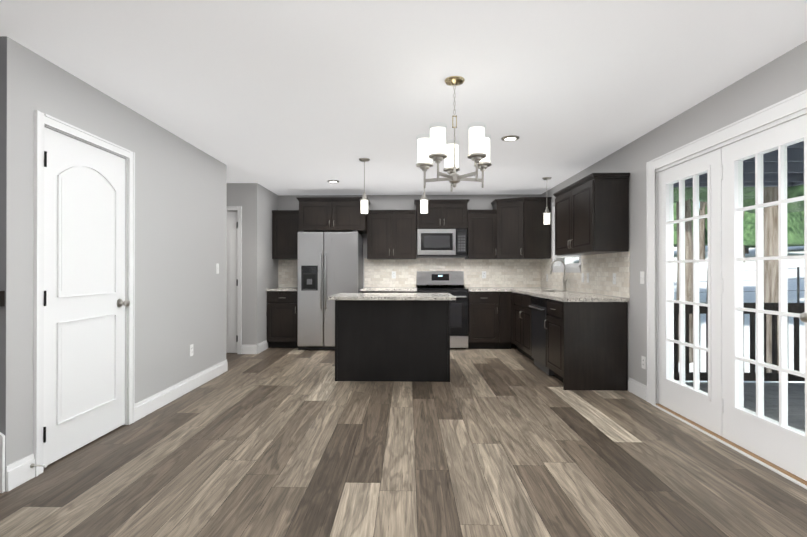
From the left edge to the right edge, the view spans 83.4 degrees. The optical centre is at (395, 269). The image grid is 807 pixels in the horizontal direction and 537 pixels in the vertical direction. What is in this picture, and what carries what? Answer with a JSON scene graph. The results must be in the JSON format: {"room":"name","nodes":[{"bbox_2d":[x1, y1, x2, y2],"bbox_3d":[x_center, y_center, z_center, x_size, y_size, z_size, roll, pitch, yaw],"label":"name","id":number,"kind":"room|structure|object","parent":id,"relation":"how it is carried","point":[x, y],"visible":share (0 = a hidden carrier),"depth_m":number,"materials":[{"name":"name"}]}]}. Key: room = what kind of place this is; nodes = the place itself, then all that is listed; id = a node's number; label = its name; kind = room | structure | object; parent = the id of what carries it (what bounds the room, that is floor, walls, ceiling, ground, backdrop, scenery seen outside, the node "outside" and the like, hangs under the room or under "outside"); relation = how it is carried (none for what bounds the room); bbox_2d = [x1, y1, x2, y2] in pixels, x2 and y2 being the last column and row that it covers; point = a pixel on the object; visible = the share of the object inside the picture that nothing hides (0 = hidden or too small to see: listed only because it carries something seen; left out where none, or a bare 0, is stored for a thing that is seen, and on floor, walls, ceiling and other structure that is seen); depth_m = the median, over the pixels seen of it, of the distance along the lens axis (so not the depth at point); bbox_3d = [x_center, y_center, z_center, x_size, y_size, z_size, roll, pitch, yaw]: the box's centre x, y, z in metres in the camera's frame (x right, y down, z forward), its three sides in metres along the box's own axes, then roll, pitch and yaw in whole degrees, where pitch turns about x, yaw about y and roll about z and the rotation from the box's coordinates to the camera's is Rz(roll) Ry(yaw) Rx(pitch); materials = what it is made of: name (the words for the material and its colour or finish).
{"room":"kitchen","nodes":[
{"label":"kitchen","id":0,"kind":"room"},
{"bbox_2d":[0,36,6,491],"bbox_3d":[-3.277,-1.312,2.525,2.420,5.000,0.120,0,0,1],"label":"wall","id":1,"kind":"structure","parent":0,"point":[3,145],"depth_m":2.42,"materials":[{"name":"grey paint"}]},
{"bbox_2d":[0,291,4,305],"bbox_3d":[-3.252,-0.648,2.410,2.313,1.685,0.098,0,0,1],"label":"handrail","id":2,"kind":"object","parent":1,"relation":"attached to","point":[2,298],"visible":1,"depth_m":2.41,"materials":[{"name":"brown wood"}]},
{"bbox_2d":[0,432,4,492],"bbox_3d":[-3.264,0.203,2.449,2.349,1.967,0.016,0,0,1],"label":"trim","id":3,"kind":"structure","parent":1,"relation":"attached to","point":[2,463],"depth_m":2.41,"materials":[{"name":"white wood"}]},
{"bbox_2d":[30,463,46,467],"bbox_3d":[-2.027,1.113,2.573,0.084,0.024,0.023,0,0,1],"label":"door stop","id":4,"kind":"object","parent":1,"relation":"attached to","point":[32,465],"visible":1,"depth_m":2.57,"materials":[{"name":"silver metal"}]},
{"bbox_2d":[6,37,277,465],"bbox_3d":[-2.982,-0.023,5.004,1.920,2.440,5.098,0,0,1],"label":"wall","id":5,"kind":"structure","parent":0,"point":[180,229],"depth_m":3.85,"materials":[{"name":"grey paint"}]},
{"bbox_2d":[33,110,134,476],"bbox_3d":[-2.117,0.136,3.074,0.130,2.107,0.934,0,0,1],"label":"trim","id":6,"kind":"structure","parent":5,"relation":"attached to","point":[41,120],"depth_m":2.66,"materials":[{"name":"white wood"}]},
{"bbox_2d":[43,127,129,464],"bbox_3d":[-2.065,0.164,3.064,0.113,2.027,0.812,0,0,1],"label":"closet door","id":7,"kind":"structure","parent":5,"relation":"in","point":[85,302],"depth_m":3.01,"materials":[{"name":"white wood"}]},
{"bbox_2d":[135,359,227,420],"bbox_3d":[-2.033,1.127,4.465,0.026,0.134,1.850,0,0,1],"label":"baseboard","id":8,"kind":"structure","parent":5,"relation":"attached to","point":[158,400],"depth_m":4.19,"materials":[{"name":"white wood"}]},
{"bbox_2d":[190,344,192,355],"bbox_3d":[-2.031,0.800,4.505,0.007,0.115,0.070,0,0,1],"label":"outlet","id":9,"kind":"object","parent":5,"relation":"attached to","point":[191,349],"visible":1,"depth_m":4.50,"materials":[{"name":"white plastic"}]},
{"bbox_2d":[216,263,218,273],"bbox_3d":[-2.012,-0.013,5.118,0.013,0.115,0.070,0,0,1],"label":"light switch","id":10,"kind":"object","parent":5,"relation":"attached to","point":[217,268],"visible":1,"depth_m":5.11,"materials":[{"name":"white plastic"}]},
{"bbox_2d":[226,211,237,352],"bbox_3d":[-2.646,0.177,6.476,0.782,2.027,0.113,0,0,1],"label":"hall door","id":11,"kind":"structure","parent":5,"relation":"in","point":[231,278],"depth_m":6.49,"materials":[{"name":"white wood"}]},
{"bbox_2d":[227,206,241,353],"bbox_3d":[-2.654,0.149,6.474,0.904,2.107,0.020,0,0,1],"label":"door frame","id":12,"kind":"structure","parent":5,"relation":"attached to","point":[239,294],"depth_m":6.46,"materials":[{"name":"white wood"}]},
{"bbox_2d":[256,340,267,353],"bbox_3d":[-1.970,1.135,6.675,0.016,0.134,0.456,0,0,1],"label":"baseboard","id":13,"kind":"structure","parent":5,"relation":"attached to","point":[262,346],"depth_m":6.64,"materials":[{"name":"white wood"}]},
{"bbox_2d":[0,343,806,536],"bbox_3d":[-1.010,1.239,2.871,6.935,0.100,9.550,0,0,1],"label":"floor","id":14,"kind":"structure","parent":0,"point":[513,441],"depth_m":2.71,"materials":[{"name":"brown wood"}]},
{"bbox_2d":[267,291,297,347],"bbox_3d":[-1.720,0.767,7.195,0.480,0.875,0.621,0,0,1],"label":"base cabinet","id":15,"kind":"object","parent":14,"relation":"on","point":[281,305],"depth_m":6.89,"materials":[{"name":"black wood"}]},
{"bbox_2d":[266,287,297,290],"bbox_3d":[-1.720,0.309,7.190,0.485,0.038,0.635,0,0,1],"label":"countertop","id":16,"kind":"structure","parent":15,"relation":"on","point":[278,288],"depth_m":6.88,"materials":[{"name":"white stone"}]},
{"bbox_2d":[297,231,362,349],"bbox_3d":[-1.005,0.315,7.071,0.901,1.779,0.820,0,0,1],"label":"refrigerator","id":17,"kind":"object","parent":14,"relation":"on","point":[330,263],"visible":0.92,"depth_m":6.72,"materials":[{"name":"grey metal"}]},
{"bbox_2d":[361,291,416,292],"bbox_3d":[-0.104,0.767,7.153,0.850,0.875,0.621,0,0,1],"label":"base cabinet","id":18,"kind":"object","parent":14,"relation":"on","point":[361,291],"depth_m":6.87,"materials":[{"name":"black"}]},
{"bbox_2d":[360,287,416,290],"bbox_3d":[-0.107,0.309,7.148,0.858,0.038,0.635,0,0,1],"label":"countertop","id":19,"kind":"structure","parent":18,"relation":"on","point":[365,288],"depth_m":6.84,"materials":[{"name":"white stone"}]},
{"bbox_2d":[335,301,449,381],"bbox_3d":[-0.031,0.760,5.192,1.232,0.876,0.689,0,0,1],"label":"kitchen island","id":20,"kind":"object","parent":14,"relation":"on","point":[402,337],"depth_m":4.85,"materials":[{"name":"black wood"}]},
{"bbox_2d":[328,293,455,300],"bbox_3d":[-0.035,0.301,5.158,1.340,0.038,0.855,0,0,1],"label":"island countertop","id":21,"kind":"structure","parent":20,"relation":"on","point":[340,296],"depth_m":4.75,"materials":[{"name":"white stone"}]},
{"bbox_2d":[417,271,467,348],"bbox_3d":[0.711,0.615,7.091,0.768,1.180,0.688,0,0,1],"label":"range","id":22,"kind":"object","parent":14,"relation":"on","point":[451,282],"visible":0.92,"depth_m":6.80,"materials":[{"name":"grey metal"}]},
{"bbox_2d":[468,291,501,348],"bbox_3d":[1.332,0.767,7.116,0.454,0.875,0.621,0,0,1],"label":"base cabinet","id":23,"kind":"object","parent":14,"relation":"on","point":[484,307],"depth_m":6.81,"materials":[{"name":"black wood"}]},
{"bbox_2d":[464,287,509,290],"bbox_3d":[1.412,0.309,7.108,0.620,0.038,0.635,0,0,1],"label":"countertop","id":24,"kind":"structure","parent":23,"relation":"on","point":[469,288],"depth_m":6.98,"materials":[{"name":"white stone"}]},
{"bbox_2d":[502,291,509,348],"bbox_3d":[1.627,0.767,7.108,0.260,0.875,0.621,0,0,1],"label":"base cabinet","id":25,"kind":"object","parent":14,"relation":"on","point":[505,294],"depth_m":6.80,"materials":[{"name":"black wood"}]},
{"bbox_2d":[510,291,513,348],"bbox_3d":[2.035,0.765,6.677,0.621,0.875,0.262,0,0,1],"label":"base cabinet","id":26,"kind":"object","parent":14,"relation":"on","point":[511,292],"depth_m":6.79,"materials":[{"name":"black wood"}]},
{"bbox_2d":[514,291,545,361],"bbox_3d":[2.022,0.763,6.148,0.621,0.875,0.919,0,0,1],"label":"base cabinet","id":27,"kind":"object","parent":14,"relation":"on","point":[522,311],"depth_m":6.13,"materials":[{"name":"black wood"}]},
{"bbox_2d":[529,296,554,375],"bbox_3d":[1.963,0.764,5.379,0.638,0.868,0.600,0,0,1],"label":"dishwasher","id":28,"kind":"object","parent":14,"relation":"on","point":[538,306],"visible":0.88,"depth_m":5.33,"materials":[{"name":"grey metal"}]},
{"bbox_2d":[546,299,626,390],"bbox_3d":[1.985,0.758,4.779,0.622,0.875,0.578,0,0,1],"label":"base cabinet","id":29,"kind":"object","parent":14,"relation":"on","point":[586,341],"depth_m":4.49,"materials":[{"name":"black wood"}]},
{"bbox_2d":[510,287,628,302],"bbox_3d":[2.009,0.304,5.936,0.635,0.038,2.948,0,0,1],"label":"countertop","id":30,"kind":"structure","parent":29,"relation":"on","point":[562,296],"depth_m":4.92,"materials":[{"name":"white stone"}]},
{"bbox_2d":[550,259,566,290],"bbox_3d":[2.184,0.073,6.061,0.224,0.426,0.133,0,0,1],"label":"faucet","id":31,"kind":"object","parent":30,"relation":"on","point":[564,277],"depth_m":6.09,"materials":[{"name":"silver metal"}]},
{"bbox_2d":[0,0,806,194],"bbox_3d":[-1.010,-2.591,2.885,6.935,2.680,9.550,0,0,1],"label":"ceiling","id":32,"kind":"structure","parent":0,"point":[295,97],"depth_m":2.86,"materials":[{"name":"white paint"}]},
{"bbox_2d":[327,180,338,182],"bbox_3d":[-0.877,-1.231,6.333,0.168,0.014,0.168,0,0,1],"label":"recessed light","id":33,"kind":"object","parent":32,"relation":"in","point":[333,181],"visible":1,"depth_m":6.30,"materials":[{"name":"silver metal"}]},
{"bbox_2d":[359,158,369,213],"bbox_3d":[-0.354,-0.930,5.088,0.124,0.624,0.124,0,0,1],"label":"pendant light","id":34,"kind":"object","parent":32,"relation":"hanging from","point":[364,200],"visible":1,"depth_m":5.06,"materials":[{"name":"white glass"}]},
{"bbox_2d":[420,188,428,212],"bbox_3d":[0.315,-0.930,5.070,0.124,0.624,0.124,0,0,1],"label":"pendant light","id":35,"kind":"object","parent":32,"relation":"hanging from","point":[424,204],"visible":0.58,"depth_m":5.04,"materials":[{"name":"white glass"}]},
{"bbox_2d":[416,76,491,191],"bbox_3d":[0.387,-0.896,3.007,0.506,0.708,0.487,0,0,1],"label":"chandelier","id":36,"kind":"object","parent":32,"relation":"hanging from","point":[436,148],"visible":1,"depth_m":2.96,"materials":[{"name":"beige"}]},
{"bbox_2d":[501,135,518,140],"bbox_3d":[1.080,-1.238,4.281,0.168,0.014,0.168,0,0,1],"label":"recessed light","id":37,"kind":"object","parent":32,"relation":"in","point":[510,138],"visible":0.98,"depth_m":4.26,"materials":[{"name":"silver metal"}]},
{"bbox_2d":[542,177,551,224],"bbox_3d":[2.033,-0.919,6.106,0.124,0.640,0.124,0,0,1],"label":"light","id":38,"kind":"object","parent":32,"relation":"hanging from","point":[546,219],"visible":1,"depth_m":6.07,"materials":[{"name":"white glass"}]},
{"bbox_2d":[278,194,540,287],"bbox_3d":[0.152,-0.014,7.532,4.455,2.440,0.120,0,0,1],"label":"wall","id":39,"kind":"structure","parent":0,"point":[393,202],"depth_m":7.48,"materials":[{"name":"grey paint"}]},
{"bbox_2d":[272,210,297,259],"bbox_3d":[-1.717,-0.540,7.335,0.480,0.742,0.351,0,0,1],"label":"upper cabinet","id":40,"kind":"object","parent":39,"relation":"attached to","point":[284,235],"depth_m":7.16,"materials":[{"name":"black wood"}]},
{"bbox_2d":[278,260,297,286],"bbox_3d":[-1.708,0.051,7.515,0.493,0.480,0.009,0,0,1],"label":"tile backsplash","id":41,"kind":"structure","parent":39,"relation":"attached to","point":[287,269],"depth_m":7.51,"materials":[{"name":"beige tile"}]},
{"bbox_2d":[296,197,367,232],"bbox_3d":[-0.967,-0.833,7.192,1.016,0.477,0.601,0,0,1],"label":"upper cabinet","id":42,"kind":"object","parent":39,"relation":"attached to","point":[314,214],"depth_m":6.90,"materials":[{"name":"black wood"}]},
{"bbox_2d":[364,209,415,258],"bbox_3d":[-0.065,-0.541,7.292,0.772,0.742,0.351,0,0,1],"label":"upper cabinet","id":43,"kind":"object","parent":39,"relation":"attached to","point":[391,234],"depth_m":7.12,"materials":[{"name":"black wood"}]},
{"bbox_2d":[416,201,467,230],"bbox_3d":[0.725,-0.856,7.273,0.799,0.432,0.351,0,0,1],"label":"upper cabinet","id":44,"kind":"object","parent":39,"relation":"attached to","point":[441,214],"depth_m":7.10,"materials":[{"name":"black wood"}]},
{"bbox_2d":[417,229,466,256],"bbox_3d":[0.723,-0.420,7.217,0.772,0.426,0.455,0,0,1],"label":"microwave","id":45,"kind":"object","parent":44,"relation":"attached to","point":[441,242],"visible":1,"depth_m":7.03,"materials":[{"name":"grey metal"}]},
{"bbox_2d":[364,258,537,286],"bbox_3d":[0.919,0.051,7.446,2.892,0.480,0.010,0,0,1],"label":"tile backsplash","id":46,"kind":"structure","parent":39,"relation":"attached to","point":[377,272],"depth_m":7.44,"materials":[{"name":"beige tile"}]},
{"bbox_2d":[465,210,491,258],"bbox_3d":[1.361,-0.541,7.255,0.463,0.742,0.351,0,0,1],"label":"upper cabinet","id":47,"kind":"object","parent":39,"relation":"attached to","point":[479,231],"depth_m":7.08,"materials":[{"name":"black wood"}]},
{"bbox_2d":[491,197,551,258],"bbox_3d":[1.944,-0.621,7.147,0.830,0.902,0.538,0,0,1],"label":"upper cabinet","id":48,"kind":"object","parent":39,"relation":"attached to","point":[519,231],"depth_m":6.90,"materials":[{"name":"black wood"}]},
{"bbox_2d":[541,41,806,389],"bbox_3d":[2.333,-0.031,2.849,0.150,2.440,9.370,0,0,1],"label":"wall","id":49,"kind":"structure","parent":0,"point":[780,78],"depth_m":3.93,"materials":[{"name":"grey paint"}]},
{"bbox_2d":[552,202,580,271],"bbox_3d":[2.404,-0.486,6.255,0.184,1.045,1.140,0,0,1],"label":"window","id":50,"kind":"structure","parent":49,"relation":"in","point":[558,266],"depth_m":6.71,"materials":[{"name":"white"}]},
{"bbox_2d":[538,249,629,297],"bbox_3d":[2.333,0.045,5.934,0.010,0.480,2.959,0,0,1],"label":"tile backsplash","id":51,"kind":"structure","parent":49,"relation":"attached to","point":[600,269],"depth_m":5.22,"materials":[{"name":"beige tile"}]},
{"bbox_2d":[613,273,615,283],"bbox_3d":[2.295,0.096,4.765,0.007,0.115,0.070,0,0,1],"label":"outlet","id":52,"kind":"object","parent":51,"relation":"attached to","point":[614,278],"visible":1,"depth_m":4.76,"materials":[{"name":"white plastic"}]},
{"bbox_2d":[553,173,629,255],"bbox_3d":[2.128,-0.549,5.037,0.352,0.742,1.149,0,0,1],"label":"upper cabinet","id":53,"kind":"object","parent":49,"relation":"attached to","point":[591,213],"depth_m":4.47,"materials":[{"name":"black wood"}]},
{"bbox_2d":[628,377,646,400],"bbox_3d":[2.210,1.115,1.312,0.014,0.134,6.300,0,0,1],"label":"baseboard","id":54,"kind":"structure","parent":49,"relation":"attached to","point":[637,388],"depth_m":4.28,"materials":[{"name":"white wood"}]},
{"bbox_2d":[640,271,643,283],"bbox_3d":[2.287,0.074,4.215,0.013,0.115,0.070,0,0,1],"label":"light switch","id":55,"kind":"object","parent":49,"relation":"attached to","point":[641,277],"visible":1,"depth_m":4.21,"materials":[{"name":"white plastic"}]},
{"bbox_2d":[641,356,645,369],"bbox_3d":[2.289,0.859,4.192,0.007,0.115,0.070,0,0,1],"label":"outlet","id":56,"kind":"object","parent":49,"relation":"attached to","point":[643,362],"visible":1,"depth_m":4.19,"materials":[{"name":"white plastic"}]},
{"bbox_2d":[658,148,721,435],"bbox_3d":[2.313,0.158,3.578,0.058,2.023,0.800,0,0,1],"label":"french door","id":57,"kind":"structure","parent":49,"relation":"in","point":[695,404],"depth_m":3.49,"materials":[{"name":"white wood"}]},
{"bbox_2d":[646,89,806,488],"bbox_3d":[2.326,0.108,3.174,0.180,2.165,1.850,0,0,1],"label":"door frame","id":58,"kind":"structure","parent":49,"relation":"attached to","point":[783,111],"depth_m":3.58,"materials":[{"name":"white wood"}]},
{"bbox_2d":[673,141,803,186],"bbox_3d":[4.005,-1.343,2.400,3.214,0.260,8.350,0,0,1],"label":"porch roof","id":59,"kind":"structure","parent":49,"relation":"attached to","point":[772,162],"depth_m":5.69,"materials":[{"name":"grey"}]},
{"bbox_2d":[721,114,806,480],"bbox_3d":[2.257,0.155,2.771,0.129,2.023,0.800,0,0,1],"label":"french door","id":60,"kind":"structure","parent":49,"relation":"in","point":[781,443],"depth_m":2.85,"materials":[{"name":"white wood"}]},
{"label":"outside","id":61,"kind":"structure","parent":0,"visible":0},
{"bbox_2d":[565,246,804,382],"bbox_3d":[32.245,-2.761,34.006,87.000,12.603,120.000,0,0,1],"label":"snow","id":62,"kind":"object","parent":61,"point":[791,278],"depth_m":21.83,"materials":[{"name":"white snow"}]},
{"bbox_2d":[692,200,707,301],"bbox_3d":[14.913,-3.067,21.324,3.953,9.746,4.431,0,0,1],"label":"tree","id":63,"kind":"object","parent":62,"relation":"on","point":[707,231],"depth_m":21.51,"materials":[{"name":"brown plant"}]},
{"bbox_2d":[673,187,754,362],"bbox_3d":[8.979,-2.395,13.833,5.357,11.151,5.570,0,0,1],"label":"cedar tree","id":64,"kind":"object","parent":62,"relation":"on","point":[689,241],"depth_m":13.99,"materials":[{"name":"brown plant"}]},
{"bbox_2d":[673,184,803,261],"bbox_3d":[35.291,-8.392,38.114,51.707,16.683,44.727,0,0,1],"label":"trees","id":65,"kind":"object","parent":62,"relation":"on","point":[793,224],"depth_m":35.45,"materials":[{"name":"green plant"}]},
{"bbox_2d":[674,267,803,302],"bbox_3d":[18.036,0.913,15.772,12.993,2.277,14.070,0,0,1],"label":"fence","id":66,"kind":"object","parent":62,"relation":"on","point":[798,290],"depth_m":19.27,"materials":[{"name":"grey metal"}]},
{"bbox_2d":[699,187,778,372],"bbox_3d":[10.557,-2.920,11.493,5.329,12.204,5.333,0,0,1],"label":"wooden post","id":67,"kind":"object","parent":62,"relation":"on","point":[769,228],"depth_m":11.98,"materials":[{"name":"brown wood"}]},
{"bbox_2d":[685,382,804,431],"bbox_3d":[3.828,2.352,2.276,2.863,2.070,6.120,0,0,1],"label":"floor","id":68,"kind":"structure","parent":62,"relation":"on","point":[795,402],"depth_m":4.59,"materials":[{"name":"grey wood"}]},
{"bbox_2d":[674,303,804,380],"bbox_3d":[3.906,0.853,5.290,2.853,0.950,0.090,0,0,1],"label":"deck railing","id":69,"kind":"object","parent":68,"relation":"on","point":[793,308],"depth_m":5.23,"materials":[{"name":"black metal"}]},
{"bbox_2d":[743,185,803,213],"bbox_3d":[15.545,-2.986,16.051,5.861,10.109,4.643,0,0,1],"label":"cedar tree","id":70,"kind":"object","parent":62,"relation":"on","point":[792,206],"depth_m":15.59,"materials":[{"name":"green plant"}]}
]}

